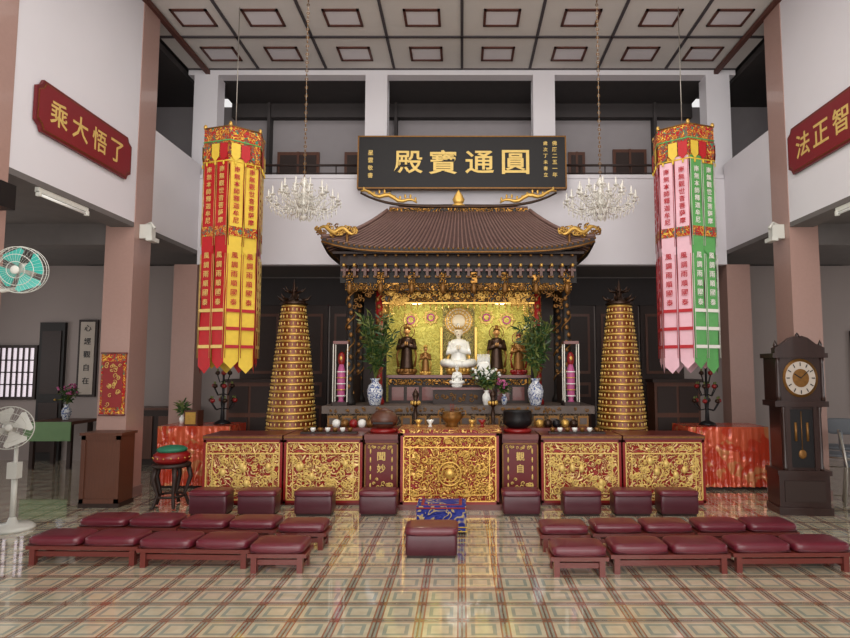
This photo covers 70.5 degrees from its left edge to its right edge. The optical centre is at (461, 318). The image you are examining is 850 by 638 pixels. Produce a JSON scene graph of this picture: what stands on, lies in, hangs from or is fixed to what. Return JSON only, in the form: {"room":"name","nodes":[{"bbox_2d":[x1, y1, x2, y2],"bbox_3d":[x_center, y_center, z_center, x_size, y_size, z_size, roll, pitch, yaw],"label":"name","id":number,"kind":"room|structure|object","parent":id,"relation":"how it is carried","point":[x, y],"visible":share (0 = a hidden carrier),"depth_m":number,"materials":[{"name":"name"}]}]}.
{"room":"house of worship","nodes":[
{"label":"house of worship","id":0,"kind":"room"},
{"bbox_2d":[3,189,196,265],"bbox_3d":[-6.660,-1.435,3.930,4.680,0.400,13.600,0,-5,0],"label":"ceiling","id":1,"kind":"structure","parent":0,"point":[64,237],"depth_m":7.58,"materials":[{"name":"grey paint"}]},
{"bbox_2d":[8,0,199,253],"bbox_3d":[-4.255,-3.017,3.357,0.290,3.040,12.200,0,-5,0],"label":"wall","id":2,"kind":"structure","parent":0,"point":[90,51],"depth_m":6.73,"materials":[{"name":"white paint"}]},
{"bbox_2d":[35,187,88,215],"bbox_3d":[-4.135,-1.212,6.229,0.050,0.090,0.780,0,-5,0],"label":"lamp","id":3,"kind":"object","parent":2,"relation":"attached to","point":[40,192],"visible":1,"depth_m":6.17,"materials":[{"name":"white plastic"}]},
{"bbox_2d":[32,80,131,178],"bbox_3d":[-4.081,-2.013,6.561,0.039,0.520,1.650,0,-5,0],"label":"wall plaque","id":4,"kind":"object","parent":2,"relation":"attached to","point":[56,115],"visible":1,"depth_m":6.39,"materials":[{"name":"red paint"}]},
{"bbox_2d":[142,0,209,73],"bbox_3d":[-4.085,-4.468,3.526,0.070,0.060,12.300,0,-5,0],"label":"trim","id":5,"kind":"structure","parent":2,"relation":"attached to","point":[150,4],"depth_m":8.57,"materials":[{"name":"brown wood"}]},
{"bbox_2d":[0,460,849,637],"bbox_3d":[0.000,2.011,4.351,18.000,0.100,15.000,0,-5,0],"label":"floor","id":6,"kind":"structure","parent":0,"point":[500,582],"depth_m":4.33,"materials":[{"name":"tile"}]},
{"bbox_2d":[0,0,18,300],"bbox_3d":[-4.280,-1.178,5.228,0.390,6.400,0.400,0,-5,0],"label":"column","id":7,"kind":"structure","parent":6,"relation":"on","point":[9,9],"depth_m":5.40,"materials":[{"name":"pink stone"}]},
{"bbox_2d":[0,180,15,210],"bbox_3d":[-4.015,-1.071,5.184,0.170,0.220,0.200,0,-5,0],"label":"wall speaker","id":8,"kind":"object","parent":7,"relation":"attached to","point":[7,190],"visible":1,"depth_m":5.20,"materials":[{"name":"black metal"}]},
{"bbox_2d":[0,246,48,292],"bbox_3d":[-3.800,-0.408,5.076,0.600,0.399,0.308,0,-5,0],"label":"fan","id":9,"kind":"object","parent":7,"relation":"attached to","point":[26,271],"visible":1,"depth_m":5.02,"materials":[{"name":"teal plastic"}]},
{"bbox_2d":[0,406,35,534],"bbox_3d":[-4.480,1.480,5.978,0.400,1.222,0.482,0,-5,0],"label":"pedestal fan","id":10,"kind":"object","parent":6,"relation":"on","point":[14,469],"visible":1,"depth_m":5.96,"materials":[{"name":"white plastic"}]},
{"bbox_2d":[23,418,96,468],"bbox_3d":[-6.550,2.030,9.807,0.740,0.750,0.720,0,-5,0],"label":"side table","id":11,"kind":"object","parent":6,"relation":"on","point":[53,430],"visible":0.76,"depth_m":9.51,"materials":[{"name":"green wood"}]},
{"bbox_2d":[56,383,78,419],"bbox_3d":[-6.507,1.355,9.854,0.392,0.599,0.311,0,-5,0],"label":"potted flowers","id":12,"kind":"object","parent":11,"relation":"on","point":[66,411],"visible":1,"depth_m":9.85,"materials":[{"name":"ceramic"}]},
{"bbox_2d":[25,528,151,564],"bbox_3d":[-3.101,1.899,5.018,0.936,0.232,0.319,0,-5,0],"label":"bench","id":13,"kind":"object","parent":6,"relation":"on","point":[74,542],"visible":0.93,"depth_m":4.91,"materials":[{"name":"red leather"}]},
{"bbox_2d":[77,430,137,507],"bbox_3d":[-4.175,1.756,7.071,0.490,0.850,0.340,0,-5,0],"label":"base cabinet","id":14,"kind":"object","parent":6,"relation":"on","point":[107,456],"visible":1,"depth_m":6.93,"materials":[{"name":"brown wood"}]},
{"bbox_2d":[96,3,159,496],"bbox_3d":[-4.280,-0.976,7.705,0.390,6.400,0.430,0,-5,0],"label":"column","id":15,"kind":"structure","parent":6,"relation":"on","point":[124,321],"depth_m":7.56,"materials":[{"name":"paint"}]},
{"bbox_2d":[98,352,127,415],"bbox_3d":[-4.270,0.795,7.335,0.320,0.774,0.039,0,-5,0],"label":"scroll","id":16,"kind":"object","parent":15,"relation":"attached to","point":[113,364],"visible":1,"depth_m":7.33,"materials":[{"name":"red paper"}]},
{"bbox_2d":[139,222,158,242],"bbox_3d":[-3.982,-1.108,7.646,0.229,0.254,0.180,0,-5,0],"label":"floodlight fixture","id":17,"kind":"object","parent":15,"relation":"attached to","point":[147,231],"visible":1,"depth_m":7.62,"materials":[{"name":"white plastic"}]},
{"bbox_2d":[77,512,186,532],"bbox_3d":[-3.056,1.946,5.596,0.926,0.232,0.319,0,-5,0],"label":"bench","id":18,"kind":"object","parent":6,"relation":"on","point":[154,521],"visible":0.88,"depth_m":5.48,"materials":[{"name":"red leather"}]},
{"bbox_2d":[141,406,168,464],"bbox_3d":[-5.100,1.963,10.154,1.060,0.940,0.440,0,-5,0],"label":"wooden sideboard","id":19,"kind":"object","parent":6,"relation":"on","point":[154,416],"visible":0.23,"depth_m":9.97,"materials":[{"name":"brown wood"}]},
{"bbox_2d":[150,445,192,509],"bbox_3d":[-3.379,1.818,6.985,0.445,0.697,0.450,0,-5,0],"label":"drum","id":20,"kind":"object","parent":6,"relation":"on","point":[174,457],"visible":0.98,"depth_m":6.86,"materials":[{"name":"brown wood"}]},
{"bbox_2d":[168,264,201,423],"bbox_3d":[-4.280,0.761,9.319,0.390,3.200,0.330,0,-5,0],"label":"column","id":21,"kind":"structure","parent":6,"relation":"on","point":[185,377],"depth_m":9.22,"materials":[{"name":"pink paint"}]},
{"bbox_2d":[136,531,257,568],"bbox_3d":[-2.155,1.892,4.936,0.920,0.232,0.299,0,-5,2],"label":"bench","id":22,"kind":"object","parent":6,"relation":"on","point":[164,545],"visible":0.97,"depth_m":4.82,"materials":[{"name":"red leather"}]},
{"bbox_2d":[157,422,245,487],"bbox_3d":[-3.600,1.872,8.305,0.970,0.820,0.640,0,-5,0],"label":"table","id":23,"kind":"object","parent":6,"relation":"on","point":[191,437],"visible":0.49,"depth_m":8.04,"materials":[{"name":"red fabric"}]},
{"bbox_2d":[172,398,192,423],"bbox_3d":[-3.957,1.284,8.496,0.269,0.383,0.228,0,-5,0],"label":"potted fern","id":24,"kind":"object","parent":23,"relation":"on","point":[182,406],"visible":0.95,"depth_m":8.46,"materials":[{"name":"green plant"}]},
{"bbox_2d":[184,410,203,425],"bbox_3d":[-3.690,1.356,8.252,0.180,0.200,0.210,0,-5,0],"label":"box","id":25,"kind":"object","parent":23,"relation":"on","point":[191,417],"visible":1,"depth_m":8.15,"materials":[{"name":"brown wood"}]},
{"bbox_2d":[208,369,237,424],"bbox_3d":[-3.358,1.031,8.444,0.406,0.880,0.363,0,-5,0],"label":"candelabra","id":26,"kind":"object","parent":23,"relation":"on","point":[222,399],"visible":0.9,"depth_m":8.41,"materials":[{"name":"black metal"}]},
{"bbox_2d":[189,487,233,515],"bbox_3d":[-2.761,2.007,6.618,0.426,0.276,0.260,0,-5,0],"label":"stool","id":27,"kind":"object","parent":6,"relation":"on","point":[202,500],"visible":0.98,"depth_m":6.50,"materials":[{"name":"red leather"}]},
{"bbox_2d":[177,514,282,537],"bbox_3d":[-2.116,1.940,5.527,0.906,0.232,0.319,0,-5,0],"label":"bench","id":28,"kind":"object","parent":6,"relation":"on","point":[263,524],"visible":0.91,"depth_m":5.41,"materials":[{"name":"red leather"}]},
{"bbox_2d":[202,431,294,504],"bbox_3d":[-2.575,1.794,7.283,0.930,0.810,0.570,0,-5,0],"label":"altar table","id":29,"kind":"object","parent":6,"relation":"on","point":[238,460],"visible":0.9,"depth_m":7.05,"materials":[{"name":"red paint"}]},
{"bbox_2d":[225,379,271,430],"bbox_3d":[-3.250,1.649,9.316,0.760,1.430,0.402,0,-5,0],"label":"cabinet","id":30,"kind":"object","parent":6,"relation":"on","point":[252,395],"visible":0.25,"depth_m":9.16,"materials":[{"name":"brown wood"}]},
{"bbox_2d":[237,487,280,514],"bbox_3d":[-2.233,2.007,6.618,0.426,0.276,0.260,0,-5,0],"label":"stool","id":31,"kind":"object","parent":6,"relation":"on","point":[251,500],"visible":0.99,"depth_m":6.50,"materials":[{"name":"red leather"}]},
{"bbox_2d":[247,535,313,573],"bbox_3d":[-1.450,1.882,4.812,0.460,0.232,0.299,0,-5,0],"label":"bench","id":32,"kind":"object","parent":6,"relation":"on","point":[267,549],"visible":1,"depth_m":4.70,"materials":[{"name":"red leather"}]},
{"bbox_2d":[265,279,316,430],"bbox_3d":[-2.350,0.854,8.308,0.813,2.850,0.813,2,-5,-22],"label":"tower","id":33,"kind":"object","parent":6,"relation":"on","point":[291,401],"visible":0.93,"depth_m":8.12,"materials":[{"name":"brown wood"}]},
{"bbox_2d":[276,517,331,549],"bbox_3d":[-1.420,1.931,5.410,0.440,0.232,0.299,0,-5,0],"label":"bench","id":34,"kind":"object","parent":6,"relation":"on","point":[318,529],"visible":0.93,"depth_m":5.29,"materials":[{"name":"red leather"}]},
{"bbox_2d":[294,487,335,515],"bbox_3d":[-1.617,2.007,6.618,0.426,0.276,0.260,0,-5,0],"label":"stool","id":35,"kind":"object","parent":6,"relation":"on","point":[308,501],"visible":1,"depth_m":6.50,"materials":[{"name":"red leather"}]},
{"bbox_2d":[283,431,368,504],"bbox_3d":[-1.630,1.794,7.283,0.920,0.810,0.570,0,-5,0],"label":"altar table","id":36,"kind":"object","parent":6,"relation":"on","point":[310,460],"visible":0.91,"depth_m":7.04,"materials":[{"name":"red paint"}]},
{"bbox_2d":[300,427,357,433],"bbox_3d":[-1.610,1.353,7.284,0.680,0.070,0.100,0,-5,0],"label":"cups","id":37,"kind":"object","parent":36,"relation":"on","point":[305,429],"visible":1,"depth_m":7.26,"materials":[{"name":"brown ceramic"}]},
{"bbox_2d":[359,487,398,515],"bbox_3d":[-0.913,2.007,6.618,0.426,0.276,0.260,0,-5,0],"label":"stool","id":38,"kind":"object","parent":6,"relation":"on","point":[373,501],"visible":1,"depth_m":6.50,"materials":[{"name":"red leather"}]},
{"bbox_2d":[364,431,400,499],"bbox_3d":[-0.953,1.790,7.293,0.395,0.820,0.530,0,-5,0],"label":"pedestal","id":39,"kind":"object","parent":6,"relation":"on","point":[382,451],"visible":0.59,"depth_m":7.08,"materials":[{"name":"red paint"}]},
{"bbox_2d":[370,407,397,433],"bbox_3d":[-0.950,1.231,7.344,0.360,0.302,0.360,0,-5,0],"label":"drum","id":40,"kind":"object","parent":39,"relation":"on","point":[384,420],"visible":0.99,"depth_m":7.24,"materials":[{"name":"brown wood"}]},
{"bbox_2d":[405,519,457,557],"bbox_3d":[-0.260,1.903,5.212,0.456,0.256,0.338,0,-5,0],"label":"stool","id":41,"kind":"object","parent":6,"relation":"on","point":[425,538],"visible":1,"depth_m":5.06,"materials":[{"name":"red leather"}]},
{"bbox_2d":[416,499,466,533],"bbox_3d":[-0.200,1.953,5.957,0.496,0.276,0.359,0,-5,0],"label":"stool","id":42,"kind":"object","parent":6,"relation":"on","point":[450,509],"visible":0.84,"depth_m":5.80,"materials":[{"name":"blue fabric"}]},
{"bbox_2d":[398,425,501,509],"bbox_3d":[-0.140,1.734,7.098,1.180,0.900,0.608,0,-5,0],"label":"altar table","id":43,"kind":"object","parent":6,"relation":"on","point":[437,461],"visible":1,"depth_m":6.83,"materials":[{"name":"red paint"}]},
{"bbox_2d":[437,404,466,426],"bbox_3d":[-0.120,1.157,7.230,0.260,0.270,0.260,-5,-7,44],"label":"incense burner","id":44,"kind":"object","parent":43,"relation":"on","point":[451,418],"visible":1,"depth_m":7.15,"materials":[{"name":"gold metal"}]},
{"bbox_2d":[324,426,588,494],"bbox_3d":[-0.050,1.813,7.703,3.400,0.840,0.250,0,-5,0],"label":"table","id":45,"kind":"object","parent":6,"relation":"on","point":[357,428],"visible":0.02,"depth_m":7.61,"materials":[{"name":"brown wood"}]},
{"bbox_2d":[332,419,373,426],"bbox_3d":[-1.400,1.344,7.736,0.550,0.100,0.105,0,-5,0],"label":"jars","id":46,"kind":"object","parent":45,"relation":"on","point":[336,423],"visible":0.84,"depth_m":7.70,"materials":[{"name":"white ceramic"}]},
{"bbox_2d":[488,389,497,424],"bbox_3d":[0.400,1.145,7.753,0.140,0.500,0.140,0,-5,0],"label":"lamp","id":47,"kind":"object","parent":45,"relation":"on","point":[493,402],"visible":0.99,"depth_m":7.73,"materials":[{"name":"brown metal"}]},
{"bbox_2d":[535,419,577,426],"bbox_3d":[1.220,1.344,7.736,0.550,0.100,0.105,0,-5,0],"label":"jars","id":48,"kind":"object","parent":45,"relation":"on","point":[539,423],"visible":0.97,"depth_m":7.70,"materials":[{"name":"ceramic"}]},
{"bbox_2d":[322,401,594,430],"bbox_3d":[-0.050,1.742,8.426,3.600,1.100,1.160,0,-5,0],"label":"platform","id":49,"kind":"object","parent":6,"relation":"on","point":[552,411],"visible":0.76,"depth_m":7.93,"materials":[{"name":"grey stone"}]},
{"bbox_2d":[332,341,349,405],"bbox_3d":[-1.620,0.728,8.057,0.202,0.860,0.162,0,-5,0],"label":"case","id":50,"kind":"object","parent":49,"relation":"on","point":[341,371],"visible":1,"depth_m":8.01,"materials":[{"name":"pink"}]},
{"bbox_2d":[354,309,401,405],"bbox_3d":[-1.129,0.495,8.072,0.609,1.327,0.443,0,-5,0],"label":"vase","id":51,"kind":"object","parent":49,"relation":"on","point":[374,352],"visible":1,"depth_m":8.06,"materials":[{"name":"green plant"}]},
{"bbox_2d":[314,187,600,404],"bbox_3d":[-0.057,-0.360,8.595,3.874,3.117,1.262,0,-5,0],"label":"shrine pavilion","id":52,"kind":"object","parent":49,"relation":"on","point":[435,268],"visible":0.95,"depth_m":8.31,"materials":[{"name":"black paint"}]},
{"bbox_2d":[431,387,484,403],"bbox_3d":[-0.050,1.073,8.401,0.760,0.230,0.200,0,-5,0],"label":"stand","id":53,"kind":"object","parent":49,"relation":"on","point":[441,395],"visible":1,"depth_m":8.32,"materials":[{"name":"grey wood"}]},
{"bbox_2d":[449,365,464,386],"bbox_3d":[-0.057,0.799,8.409,0.202,0.317,0.166,-2,-5,28],"label":"statuette","id":54,"kind":"object","parent":53,"relation":"on","point":[456,376],"visible":0.99,"depth_m":8.38,"materials":[{"name":"ceramic"}]},
{"bbox_2d":[386,375,530,402],"bbox_3d":[-0.050,1.014,8.731,2.060,0.400,0.410,0,-5,0],"label":"altar table","id":55,"kind":"object","parent":49,"relation":"on","point":[401,388],"visible":0.59,"depth_m":8.55,"materials":[{"name":"brown wood"}]},
{"bbox_2d":[396,324,416,374],"bbox_3d":[-0.810,0.441,8.813,0.310,0.756,0.314,0,-5,0],"label":"guardian statue","id":56,"kind":"object","parent":55,"relation":"on","point":[406,343],"visible":1,"depth_m":8.76,"materials":[{"name":"brown wood"}]},
{"bbox_2d":[419,345,431,374],"bbox_3d":[-0.530,0.592,8.721,0.181,0.441,0.183,0,-5,0],"label":"statuette","id":57,"kind":"object","parent":55,"relation":"on","point":[425,357],"visible":1,"depth_m":8.69,"materials":[{"name":"gold metal"}]},
{"bbox_2d":[440,323,476,374],"bbox_3d":[-0.020,0.435,8.741,0.483,0.757,0.397,-2,-5,28],"label":"statue","id":58,"kind":"object","parent":55,"relation":"on","point":[458,348],"visible":0.95,"depth_m":8.67,"materials":[{"name":"white ceramic"}]},
{"bbox_2d":[477,354,489,374],"bbox_3d":[0.310,0.655,8.635,0.194,0.300,0.077,0,-5,0],"label":"ornament","id":59,"kind":"object","parent":55,"relation":"on","point":[484,362],"visible":0.73,"depth_m":8.62,"materials":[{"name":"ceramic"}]},
{"bbox_2d":[487,325,506,374],"bbox_3d":[0.510,0.453,8.832,0.302,0.735,0.305,0,-5,0],"label":"guardian statue","id":60,"kind":"object","parent":55,"relation":"on","point":[496,344],"visible":0.83,"depth_m":8.78,"materials":[{"name":"brown wood"}]},
{"bbox_2d":[510,332,527,374],"bbox_3d":[0.830,0.502,8.788,0.259,0.630,0.262,0,-5,0],"label":"statuette","id":61,"kind":"object","parent":55,"relation":"on","point":[518,366],"visible":0.77,"depth_m":8.74,"materials":[{"name":"red paint"}]},
{"bbox_2d":[470,366,502,405],"bbox_3d":[0.323,0.891,8.084,0.436,0.541,0.302,-2,-5,20],"label":"flower vase","id":62,"kind":"object","parent":49,"relation":"on","point":[487,380],"visible":0.99,"depth_m":8.04,"materials":[{"name":"white ceramic"}]},
{"bbox_2d":[495,377,510,404],"bbox_3d":[0.567,0.972,8.239,0.267,0.404,0.250,0,-5,0],"label":"flower vase","id":63,"kind":"object","parent":49,"relation":"on","point":[502,384],"visible":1,"depth_m":8.22,"materials":[{"name":"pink plant"}]},
{"bbox_2d":[510,308,555,405],"bbox_3d":[0.969,0.486,8.126,0.648,1.354,0.429,0,-5,0],"label":"vase","id":64,"kind":"object","parent":49,"relation":"on","point":[534,347],"visible":1,"depth_m":8.06,"materials":[{"name":"green plant"}]},
{"bbox_2d":[562,341,579,405],"bbox_3d":[1.460,0.728,8.057,0.202,0.860,0.162,0,-5,0],"label":"case","id":65,"kind":"object","parent":49,"relation":"on","point":[570,371],"visible":1,"depth_m":8.01,"materials":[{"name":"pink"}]},
{"bbox_2d":[500,430,538,501],"bbox_3d":[0.688,1.790,7.293,0.425,0.820,0.530,0,-5,0],"label":"pedestal","id":66,"kind":"object","parent":6,"relation":"on","point":[518,451],"visible":0.59,"depth_m":7.08,"materials":[{"name":"red paint"}]},
{"bbox_2d":[503,410,531,432],"bbox_3d":[0.680,1.252,7.342,0.360,0.260,0.360,0,-5,0],"label":"bowl","id":67,"kind":"object","parent":66,"relation":"on","point":[516,421],"visible":1,"depth_m":7.21,"materials":[{"name":"black metal"}]},
{"bbox_2d":[501,487,540,515],"bbox_3d":[0.649,2.007,6.618,0.426,0.276,0.260,0,-5,0],"label":"stool","id":68,"kind":"object","parent":6,"relation":"on","point":[516,501],"visible":1,"depth_m":6.50,"materials":[{"name":"red leather"}]},
{"bbox_2d":[536,519,590,552],"bbox_3d":[0.900,1.926,5.350,0.440,0.232,0.299,0,-5,0],"label":"bench","id":69,"kind":"object","parent":6,"relation":"on","point":[547,529],"visible":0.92,"depth_m":5.22,"materials":[{"name":"red leather"}]},
{"bbox_2d":[546,538,608,576],"bbox_3d":[0.905,1.875,4.732,0.450,0.232,0.299,0,-5,0],"label":"bench","id":70,"kind":"object","parent":6,"relation":"on","point":[561,552],"visible":1,"depth_m":4.61,"materials":[{"name":"red leather"}]},
{"bbox_2d":[535,431,621,504],"bbox_3d":[1.400,1.794,7.283,0.940,0.810,0.570,0,-5,0],"label":"altar table","id":71,"kind":"object","parent":6,"relation":"on","point":[564,460],"visible":0.95,"depth_m":7.05,"materials":[{"name":"red paint"}]},
{"bbox_2d":[548,427,605,433],"bbox_3d":[1.390,1.353,7.284,0.680,0.070,0.100,0,-5,0],"label":"cups","id":72,"kind":"object","parent":71,"relation":"on","point":[552,429],"visible":1,"depth_m":7.26,"materials":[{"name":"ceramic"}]},
{"bbox_2d":[560,487,601,515],"bbox_3d":[1.309,2.007,6.618,0.426,0.276,0.260,0,-5,0],"label":"stool","id":73,"kind":"object","parent":6,"relation":"on","point":[575,501],"visible":1,"depth_m":6.50,"materials":[{"name":"red leather"}]},
{"bbox_2d":[596,280,647,430],"bbox_3d":[2.200,0.854,8.308,0.813,2.850,0.813,2,-5,-22],"label":"tower","id":74,"kind":"object","parent":6,"relation":"on","point":[621,405],"visible":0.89,"depth_m":8.12,"materials":[{"name":"gold metal"}]},
{"bbox_2d":[609,487,651,515],"bbox_3d":[1.859,2.007,6.618,0.426,0.276,0.260,0,-5,0],"label":"stool","id":75,"kind":"object","parent":6,"relation":"on","point":[624,501],"visible":1,"depth_m":6.50,"materials":[{"name":"red leather"}]},
{"bbox_2d":[588,517,694,542],"bbox_3d":[1.597,1.930,5.397,0.904,0.232,0.312,0,-5,0],"label":"bench","id":76,"kind":"object","parent":6,"relation":"on","point":[598,528],"visible":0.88,"depth_m":5.28,"materials":[{"name":"red leather"}]},
{"bbox_2d":[612,431,705,504],"bbox_3d":[2.370,1.794,7.283,0.960,0.810,0.570,0,-5,0],"label":"altar table","id":77,"kind":"object","parent":6,"relation":"on","point":[650,460],"visible":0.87,"depth_m":7.05,"materials":[{"name":"red paint"}]},
{"bbox_2d":[604,535,730,574],"bbox_3d":[1.627,1.881,4.800,0.944,0.232,0.313,0,-5,0],"label":"bench","id":78,"kind":"object","parent":6,"relation":"on","point":[673,549],"visible":0.99,"depth_m":4.69,"materials":[{"name":"red leather"}]},
{"bbox_2d":[645,379,702,430],"bbox_3d":[3.300,1.649,9.316,0.760,1.430,0.402,0,-5,0],"label":"cabinet","id":79,"kind":"object","parent":6,"relation":"on","point":[669,400],"visible":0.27,"depth_m":9.17,"materials":[{"name":"brown wood"}]},
{"bbox_2d":[654,487,698,515],"bbox_3d":[2.365,2.007,6.618,0.426,0.276,0.260,0,-5,0],"label":"stool","id":80,"kind":"object","parent":6,"relation":"on","point":[669,501],"visible":1,"depth_m":6.50,"materials":[{"name":"red leather"}]},
{"bbox_2d":[672,423,769,489],"bbox_3d":[3.530,1.864,8.206,1.070,0.820,0.640,0,-5,0],"label":"table","id":81,"kind":"object","parent":6,"relation":"on","point":[737,455],"visible":0.83,"depth_m":7.93,"materials":[{"name":"red fabric"}]},
{"bbox_2d":[692,368,721,425],"bbox_3d":[3.382,1.019,8.295,0.406,0.880,0.363,0,-5,0],"label":"candelabra","id":82,"kind":"object","parent":81,"relation":"on","point":[706,400],"visible":0.95,"depth_m":8.26,"materials":[{"name":"black metal"}]},
{"bbox_2d":[718,264,755,424],"bbox_3d":[4.280,0.761,9.319,0.390,3.200,0.330,0,-5,0],"label":"column","id":83,"kind":"structure","parent":6,"relation":"on","point":[738,387],"depth_m":9.23,"materials":[{"name":"pink paint"}]},
{"bbox_2d":[689,516,799,540],"bbox_3d":[2.532,1.932,5.427,0.914,0.232,0.312,0,-5,0],"label":"bench","id":84,"kind":"object","parent":6,"relation":"on","point":[717,527],"visible":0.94,"depth_m":5.31,"materials":[{"name":"red leather"}]},
{"bbox_2d":[722,534,849,572],"bbox_3d":[2.602,1.884,4.840,0.954,0.232,0.313,0,-5,0],"label":"bench","id":85,"kind":"object","parent":6,"relation":"on","point":[788,548],"visible":0.96,"depth_m":4.73,"materials":[{"name":"red leather"}]},
{"bbox_2d":[760,333,834,515],"bbox_3d":[3.768,1.156,6.774,0.581,1.999,0.370,0,-5,6],"label":"grandfather clock","id":86,"kind":"object","parent":6,"relation":"on","point":[798,481],"visible":1,"depth_m":6.63,"materials":[{"name":"brown wood"}]},
{"bbox_2d":[764,3,832,500],"bbox_3d":[4.280,-0.976,7.705,0.390,6.400,0.430,0,-5,0],"label":"column","id":87,"kind":"structure","parent":6,"relation":"on","point":[796,256],"depth_m":7.61,"materials":[{"name":"paint"}]},
{"bbox_2d":[765,222,784,242],"bbox_3d":[3.982,-1.108,7.646,0.229,0.254,0.180,0,-5,0],"label":"floodlight fixture","id":88,"kind":"object","parent":87,"relation":"attached to","point":[776,231],"visible":1,"depth_m":7.62,"materials":[{"name":"white plastic"}]},
{"bbox_2d":[827,418,849,467],"bbox_3d":[5.510,1.885,8.693,0.424,0.861,0.468,-3,-5,30],"label":"folding chair","id":89,"kind":"object","parent":6,"relation":"on","point":[843,424],"visible":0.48,"depth_m":8.86,"materials":[{"name":"silver metal"}]},
{"bbox_2d":[837,429,849,506],"bbox_3d":[4.703,1.750,7.041,0.468,0.861,0.424,-3,-5,30],"label":"folding chair","id":90,"kind":"object","parent":6,"relation":"on","point":[846,462],"visible":1,"depth_m":6.98,"materials":[{"name":"silver metal"}]},
{"bbox_2d":[0,266,849,459],"bbox_3d":[0.000,0.759,10.649,18.000,3.420,0.150,0,-5,0],"label":"wall","id":91,"kind":"structure","parent":0,"point":[70,294],"depth_m":10.62,"materials":[{"name":"paint"}]},
{"bbox_2d":[0,345,38,399],"bbox_3d":[-7.950,0.935,10.523,1.000,0.950,0.068,0,-5,0],"label":"window","id":92,"kind":"structure","parent":91,"relation":"in","point":[18,363],"depth_m":10.52,"materials":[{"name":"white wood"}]},
{"bbox_2d":[35,322,67,460],"bbox_3d":[-7.200,1.257,10.472,0.440,2.400,0.117,0,-5,0],"label":"door","id":93,"kind":"structure","parent":91,"relation":"in","point":[53,335],"depth_m":10.47,"materials":[{"name":"black paint"}]},
{"bbox_2d":[75,320,99,396],"bbox_3d":[-6.585,0.686,10.545,0.330,1.350,0.064,0,-5,0],"label":"framed notice","id":94,"kind":"object","parent":91,"relation":"attached to","point":[88,338],"visible":1,"depth_m":10.52,"materials":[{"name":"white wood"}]},
{"bbox_2d":[240,278,683,430],"bbox_3d":[0.000,0.868,10.504,7.900,3.180,0.100,0,-5,0],"label":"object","id":95,"kind":"structure","parent":91,"relation":"in","point":[587,293],"depth_m":10.52,"materials":[{"name":"brown wood"}]},
{"bbox_2d":[188,70,734,276],"bbox_3d":[0.000,-2.389,10.058,8.800,3.200,1.300,0,-5,0],"label":"wall","id":96,"kind":"structure","parent":0,"point":[625,246],"depth_m":9.40,"materials":[{"name":"white paint"}]},
{"bbox_2d":[265,164,651,174],"bbox_3d":[0.000,-2.368,9.645,7.840,0.250,0.040,0,-5,0],"label":"handrail","id":97,"kind":"object","parent":96,"relation":"attached to","point":[266,165],"visible":0.29,"depth_m":9.64,"materials":[{"name":"black metal"}]},
{"bbox_2d":[357,136,566,191],"bbox_3d":[0.000,-2.393,9.275,3.200,0.843,0.229,0,-5,0],"label":"signboard","id":98,"kind":"object","parent":96,"relation":"attached to","point":[389,163],"visible":1,"depth_m":9.18,"materials":[{"name":"black wood"}]},
{"bbox_2d":[151,0,772,69],"bbox_3d":[0.000,-4.559,3.633,8.800,0.120,12.500,0,-5,0],"label":"ceiling","id":99,"kind":"structure","parent":0,"point":[342,34],"depth_m":8.61,"materials":[{"name":"white paint"}]},
{"bbox_2d":[196,7,265,373],"bbox_3d":[-2.950,-1.723,7.766,0.778,4.840,0.796,0,-5,0],"label":"banner","id":100,"kind":"object","parent":99,"relation":"hanging from","point":[228,330],"visible":1,"depth_m":7.43,"materials":[{"name":"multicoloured fabric"}]},
{"bbox_2d":[304,0,309,151],"label":"chain","id":101,"kind":"object","parent":99,"relation":"hanging from","point":[306,87],"depth_m":7.57,"materials":[{"name":"gold metal"}]},
{"bbox_2d":[265,158,341,221],"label":"crystal chandelier","id":102,"kind":"object","parent":101,"relation":"hanging from","point":[304,198],"depth_m":7.38,"materials":[{"name":"clear glass"}]},
{"bbox_2d":[563,0,639,221],"bbox_3d":[1.724,-2.689,7.547,0.927,2.970,0.921,0,-5,0],"label":"crystal chandelier","id":103,"kind":"object","parent":99,"relation":"hanging from","point":[601,206],"visible":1,"depth_m":7.40,"materials":[{"name":"clear glass"}]},
{"bbox_2d":[652,7,720,373],"bbox_3d":[2.870,-1.723,7.766,0.771,4.840,0.800,0,-5,0],"label":"banner","id":104,"kind":"object","parent":99,"relation":"hanging from","point":[684,155],"visible":1,"depth_m":7.43,"materials":[{"name":"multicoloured fabric"}]},
{"bbox_2d":[157,38,766,106],"bbox_3d":[0.000,-4.199,8.169,13.500,0.300,5.600,0,-5,0],"label":"ceiling","id":105,"kind":"structure","parent":0,"point":[249,92],"depth_m":10.20,"materials":[{"name":"grey paint"}]},
{"bbox_2d":[90,102,839,265],"bbox_3d":[0.000,-2.398,10.691,13.500,2.880,0.320,0,-5,0],"label":"wall","id":106,"kind":"structure","parent":0,"point":[627,132],"depth_m":10.79,"materials":[{"name":"paint"}]},
{"bbox_2d":[724,0,849,253],"bbox_3d":[4.255,-3.017,3.357,0.290,3.040,12.200,0,-5,0],"label":"wall","id":107,"kind":"structure","parent":0,"point":[815,34],"depth_m":7.29,"materials":[{"name":"white paint"}]},
{"bbox_2d":[714,0,781,73],"bbox_3d":[4.085,-4.468,3.526,0.070,0.060,12.300,0,-5,0],"label":"trim","id":108,"kind":"structure","parent":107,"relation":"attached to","point":[760,20],"depth_m":8.57,"materials":[{"name":"wood"}]},
{"bbox_2d":[787,86,849,174],"bbox_3d":[4.081,-2.128,6.620,0.039,0.580,1.750,0,-5,0],"label":"wall plaque","id":109,"kind":"object","parent":107,"relation":"attached to","point":[826,130],"visible":1,"depth_m":6.79,"materials":[{"name":"red paint"}]},
{"bbox_2d":[727,212,849,265],"bbox_3d":[6.660,-1.435,3.930,4.680,0.400,13.600,0,-5,0],"label":"ceiling","id":110,"kind":"structure","parent":0,"point":[834,234],"depth_m":9.32,"materials":[{"name":"grey paint"}]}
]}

